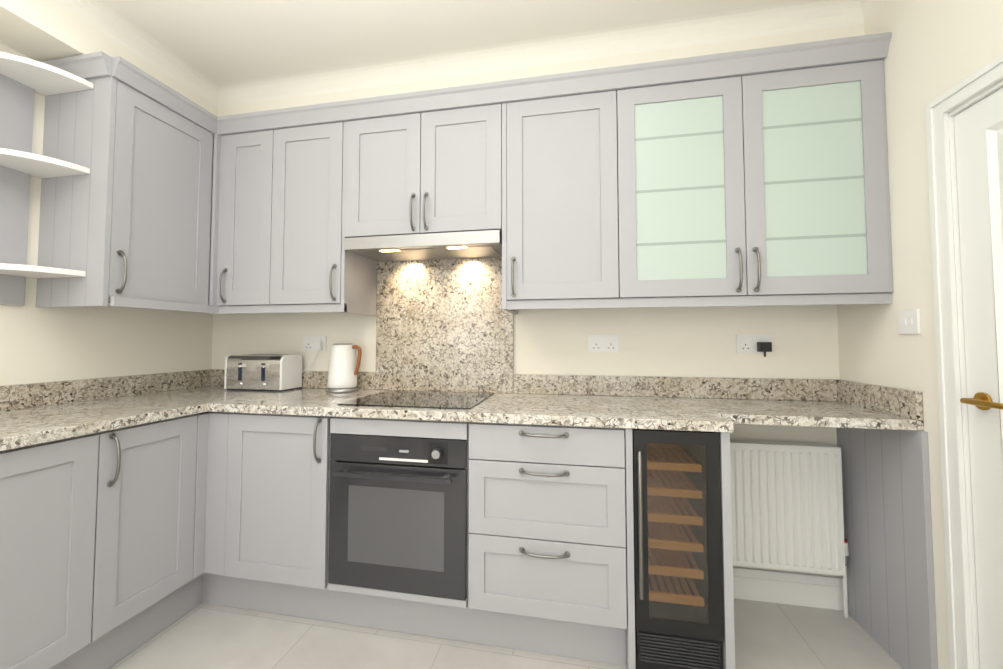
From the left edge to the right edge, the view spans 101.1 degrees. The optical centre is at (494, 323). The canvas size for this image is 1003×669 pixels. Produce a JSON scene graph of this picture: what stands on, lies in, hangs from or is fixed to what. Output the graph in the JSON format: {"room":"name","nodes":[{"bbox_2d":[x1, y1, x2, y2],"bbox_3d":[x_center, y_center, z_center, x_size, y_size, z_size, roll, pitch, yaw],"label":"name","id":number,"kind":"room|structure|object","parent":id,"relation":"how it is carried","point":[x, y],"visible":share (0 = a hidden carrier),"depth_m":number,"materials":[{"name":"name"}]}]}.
{"room":"kitchen","nodes":[
{"label":"kitchen","id":0,"kind":"room"},
{"bbox_2d":[0,43,212,385],"bbox_3d":[-2.179,-0.070,0.630,0.120,2.560,3.920,0,-2,11],"label":"wall","id":1,"kind":"structure","parent":0,"point":[44,344],"depth_m":1.87,"materials":[{"name":"white paint"}]},
{"bbox_2d":[0,52,93,305],"bbox_3d":[-1.803,-0.538,1.553,0.260,0.928,0.300,0,-2,11],"label":"shelf","id":2,"kind":"object","parent":1,"relation":"attached to","point":[23,80],"visible":1,"depth_m":1.62,"materials":[{"name":"white wood"}]},
{"bbox_2d":[36,51,211,312],"bbox_3d":[-1.672,-0.567,1.889,0.387,1.014,0.480,0,-2,11],"label":"upper cabinet","id":3,"kind":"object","parent":1,"relation":"attached to","point":[133,219],"depth_m":1.73,"materials":[{"name":"grey paint"}]},
{"bbox_2d":[0,0,864,116],"bbox_3d":[-0.207,-1.201,1.659,3.360,0.215,1.220,0,-2,11],"label":"wall","id":4,"kind":"structure","parent":0,"point":[41,30],"depth_m":1.77,"materials":[{"name":"white paint"}]},
{"bbox_2d":[208,32,892,315],"bbox_3d":[0.003,-0.569,1.841,3.029,1.014,0.088,0,-2,11],"label":"trim","id":5,"kind":"structure","parent":4,"relation":"attached to","point":[358,272],"depth_m":1.83,"materials":[{"name":"grey paint"}]},
{"bbox_2d":[100,0,802,84],"bbox_3d":[-0.473,-1.413,0.343,3.600,0.100,4.160,0,-2,11],"label":"ceiling","id":6,"kind":"structure","parent":0,"point":[218,42],"depth_m":1.80,"materials":[{"name":"white paint"}]},
{"bbox_2d":[52,0,884,107],"bbox_3d":[-0.377,-1.329,0.195,3.115,0.080,3.675,0,-2,11],"label":"coving","id":7,"kind":"structure","parent":6,"relation":"attached to","point":[762,21],"depth_m":1.90,"materials":[{"name":"white paint"}]},
{"bbox_2d":[109,598,901,668],"bbox_3d":[-0.473,1.245,0.232,3.600,0.100,4.160,0,-2,11],"label":"floor","id":8,"kind":"structure","parent":0,"point":[769,635],"depth_m":1.59,"materials":[{"name":"tile"}]},
{"bbox_2d":[0,411,231,668],"bbox_3d":[-1.578,0.727,1.492,0.703,0.709,1.910,0,-2,11],"label":"base cabinet","id":9,"kind":"object","parent":8,"relation":"on","point":[103,533],"visible":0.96,"depth_m":1.41,"materials":[{"name":"grey paint"}]},
{"bbox_2d":[0,398,203,450],"bbox_3d":[-1.680,0.342,1.213,0.621,0.035,1.290,0,-2,11],"label":"countertop","id":10,"kind":"structure","parent":9,"relation":"on","point":[19,428],"depth_m":1.51,"materials":[{"name":"stone"}]},
{"bbox_2d":[224,412,332,588],"bbox_3d":[-0.869,0.748,2.002,0.481,0.709,0.626,0,-2,11],"label":"base cabinet","id":11,"kind":"object","parent":8,"relation":"on","point":[278,497],"visible":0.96,"depth_m":1.74,"materials":[{"name":"grey paint"}]},
{"bbox_2d":[50,573,625,668],"bbox_3d":[-0.564,1.145,1.014,1.852,0.164,1.408,0,-2,11],"label":"plinth","id":12,"kind":"object","parent":8,"relation":"on","point":[114,646],"visible":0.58,"depth_m":1.64,"materials":[{"name":"grey paint"}]},
{"bbox_2d":[328,417,469,607],"bbox_3d":[-0.334,0.745,1.913,0.584,0.711,0.588,0,-2,11],"label":"base cabinet","id":13,"kind":"object","parent":8,"relation":"on","point":[407,428],"visible":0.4,"depth_m":1.62,"materials":[{"name":"grey paint"}]},
{"bbox_2d":[328,433,466,600],"bbox_3d":[-0.343,0.760,1.865,0.574,0.596,0.590,0,-2,11],"label":"oven","id":14,"kind":"object","parent":13,"relation":"in","point":[397,513],"visible":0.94,"depth_m":1.62,"materials":[{"name":"black glass"}]},
{"bbox_2d":[114,386,923,432],"bbox_3d":[-0.149,0.370,1.882,3.358,0.035,0.629,0,-2,11],"label":"countertop","id":15,"kind":"structure","parent":13,"relation":"on","point":[633,412],"depth_m":1.64,"materials":[{"name":"stone"}]},
{"bbox_2d":[224,354,301,390],"bbox_3d":[-1.299,0.273,2.308,0.360,0.193,0.187,0,-2,11],"label":"toaster","id":16,"kind":"object","parent":15,"relation":"on","point":[260,372],"visible":1,"depth_m":2.25,"materials":[{"name":"silver metal"}]},
{"bbox_2d":[326,343,361,392],"bbox_3d":[-0.806,0.238,2.225,0.190,0.256,0.160,0,-2,11],"label":"kettle","id":17,"kind":"object","parent":15,"relation":"on","point":[344,367],"visible":1,"depth_m":2.17,"materials":[{"name":"white plastic"}]},
{"bbox_2d":[338,390,493,408],"bbox_3d":[-0.334,0.351,1.926,0.580,0.005,0.480,0,-2,11],"label":"cooktop","id":18,"kind":"object","parent":15,"relation":"in","point":[442,400],"visible":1,"depth_m":1.88,"materials":[{"name":"black glass"}]},
{"bbox_2d":[0,369,923,419],"bbox_3d":[-0.276,0.277,1.254,3.358,0.098,1.920,0,-2,11],"label":"backsplash","id":19,"kind":"structure","parent":15,"relation":"on","point":[906,403],"depth_m":1.94,"materials":[{"name":"stone"}]},
{"bbox_2d":[468,422,626,628],"bbox_3d":[0.236,0.739,1.780,0.577,0.709,0.626,0,-2,11],"label":"base cabinet","id":20,"kind":"object","parent":8,"relation":"on","point":[547,526],"visible":1,"depth_m":1.51,"materials":[{"name":"grey paint"}]},
{"bbox_2d":[632,429,723,668],"bbox_3d":[0.683,0.821,1.676,0.281,0.867,0.593,0,-2,11],"label":"wine cooler","id":21,"kind":"object","parent":8,"relation":"on","point":[678,583],"visible":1,"depth_m":1.43,"materials":[{"name":"black glass"}]},
{"bbox_2d":[624,428,734,668],"bbox_3d":[0.691,0.819,1.705,0.340,0.874,0.590,0,-2,11],"label":"base cabinet","id":22,"kind":"object","parent":8,"relation":"on","point":[728,651],"visible":0.04,"depth_m":1.40,"materials":[{"name":"grey paint"}]},
{"bbox_2d":[836,428,937,668],"bbox_3d":[1.502,0.815,1.611,0.020,0.874,0.474,0,-2,11],"label":"cabinet end panel","id":23,"kind":"object","parent":8,"relation":"on","point":[887,516],"visible":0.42,"depth_m":1.53,"materials":[{"name":"grey paint"}]},
{"bbox_2d":[212,305,840,576],"bbox_3d":[-0.075,-0.002,2.266,3.600,2.560,0.120,0,-2,11],"label":"wall","id":24,"kind":"structure","parent":0,"point":[679,341],"depth_m":2.04,"materials":[{"name":"white paint"}]},
{"bbox_2d":[219,122,343,305],"bbox_3d":[-1.049,-0.534,2.224,0.684,0.896,0.387,0,-2,11],"label":"upper cabinet","id":25,"kind":"object","parent":24,"relation":"attached to","point":[282,221],"visible":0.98,"depth_m":2.07,"materials":[{"name":"grey paint"}]},
{"bbox_2d":[302,336,326,372],"bbox_3d":[-1.046,0.181,2.371,0.146,0.212,0.041,0,-2,11],"label":"electrical outlet","id":26,"kind":"object","parent":24,"relation":"attached to","point":[314,343],"visible":1,"depth_m":2.38,"materials":[{"name":"white plastic"}]},
{"bbox_2d":[345,104,501,237],"bbox_3d":[-0.317,-0.700,2.084,0.773,0.576,0.387,0,-2,11],"label":"upper cabinet","id":27,"kind":"object","parent":24,"relation":"attached to","point":[429,172],"visible":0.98,"depth_m":1.93,"materials":[{"name":"grey paint"}]},
{"bbox_2d":[344,230,501,261],"bbox_3d":[-0.317,-0.379,2.069,0.759,0.064,0.332,0,-2,11],"label":"hood","id":28,"kind":"object","parent":27,"relation":"attached to","point":[460,245],"visible":0.94,"depth_m":1.95,"materials":[{"name":"grey metal"}]},
{"bbox_2d":[375,257,513,392],"bbox_3d":[-0.281,-0.017,2.236,0.772,0.768,0.020,0,-2,11],"label":"backsplash","id":29,"kind":"structure","parent":24,"relation":"attached to","point":[445,325],"depth_m":2.22,"materials":[{"name":"stone"}]},
{"bbox_2d":[507,91,618,300],"bbox_3d":[0.319,-0.545,1.950,0.480,0.896,0.387,0,-2,11],"label":"upper cabinet","id":30,"kind":"object","parent":24,"relation":"attached to","point":[562,216],"visible":1,"depth_m":1.80,"materials":[{"name":"grey paint"}]},
{"bbox_2d":[588,335,618,351],"bbox_3d":[0.546,0.102,2.068,0.146,0.086,0.012,0,-2,11],"label":"electrical outlet","id":31,"kind":"object","parent":24,"relation":"attached to","point":[603,343],"visible":1,"depth_m":2.06,"materials":[{"name":"white plastic"}]},
{"bbox_2d":[616,60,890,297],"bbox_3d":[1.034,-0.551,1.806,0.978,0.896,0.387,0,-2,11],"label":"upper cabinet","id":32,"kind":"object","parent":24,"relation":"attached to","point":[770,184],"visible":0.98,"depth_m":1.65,"materials":[{"name":"grey paint"}]},
{"bbox_2d":[736,335,771,356],"bbox_3d":[1.212,0.104,1.918,0.146,0.103,0.045,0,-2,11],"label":"electrical outlet","id":33,"kind":"object","parent":24,"relation":"attached to","point":[753,343],"visible":1,"depth_m":1.93,"materials":[{"name":"white plastic"}]},
{"bbox_2d":[733,566,843,610],"bbox_3d":[1.227,1.196,1.881,0.632,0.136,0.021,0,-2,11],"label":"baseboard","id":34,"kind":"structure","parent":24,"relation":"attached to","point":[796,588],"depth_m":1.85,"materials":[{"name":"white"}]},
{"bbox_2d":[730,439,848,617],"bbox_3d":[1.230,0.898,1.848,0.598,0.725,0.110,0,-2,11],"label":"radiator","id":35,"kind":"object","parent":24,"relation":"attached to","point":[787,504],"visible":0.9,"depth_m":1.79,"materials":[{"name":"white metal"}]},
{"bbox_2d":[837,0,1002,668],"bbox_3d":[1.232,-0.098,-0.055,0.120,2.560,3.920,0,-2,11],"label":"wall","id":36,"kind":"structure","parent":0,"point":[937,48],"depth_m":1.43,"materials":[{"name":"white paint"}]},
{"bbox_2d":[898,309,920,333],"bbox_3d":[1.471,-0.005,1.465,0.012,0.086,0.086,0,-2,11],"label":"light switch","id":37,"kind":"object","parent":36,"relation":"attached to","point":[909,321],"visible":1,"depth_m":1.46,"materials":[{"name":"white plastic"}]},
{"bbox_2d":[925,54,1002,668],"bbox_3d":[1.414,0.240,0.895,0.140,1.966,0.864,0,-2,11],"label":"door frame","id":38,"kind":"structure","parent":36,"relation":"attached to","point":[955,450],"depth_m":1.29,"materials":[{"name":"white wood"}]},
{"bbox_2d":[954,87,1002,668],"bbox_3d":[1.372,0.273,0.902,0.096,1.889,0.744,0,-2,11],"label":"door leaf","id":39,"kind":"structure","parent":36,"relation":"in","point":[979,142],"depth_m":1.21,"materials":[{"name":"white wood"}]}
]}

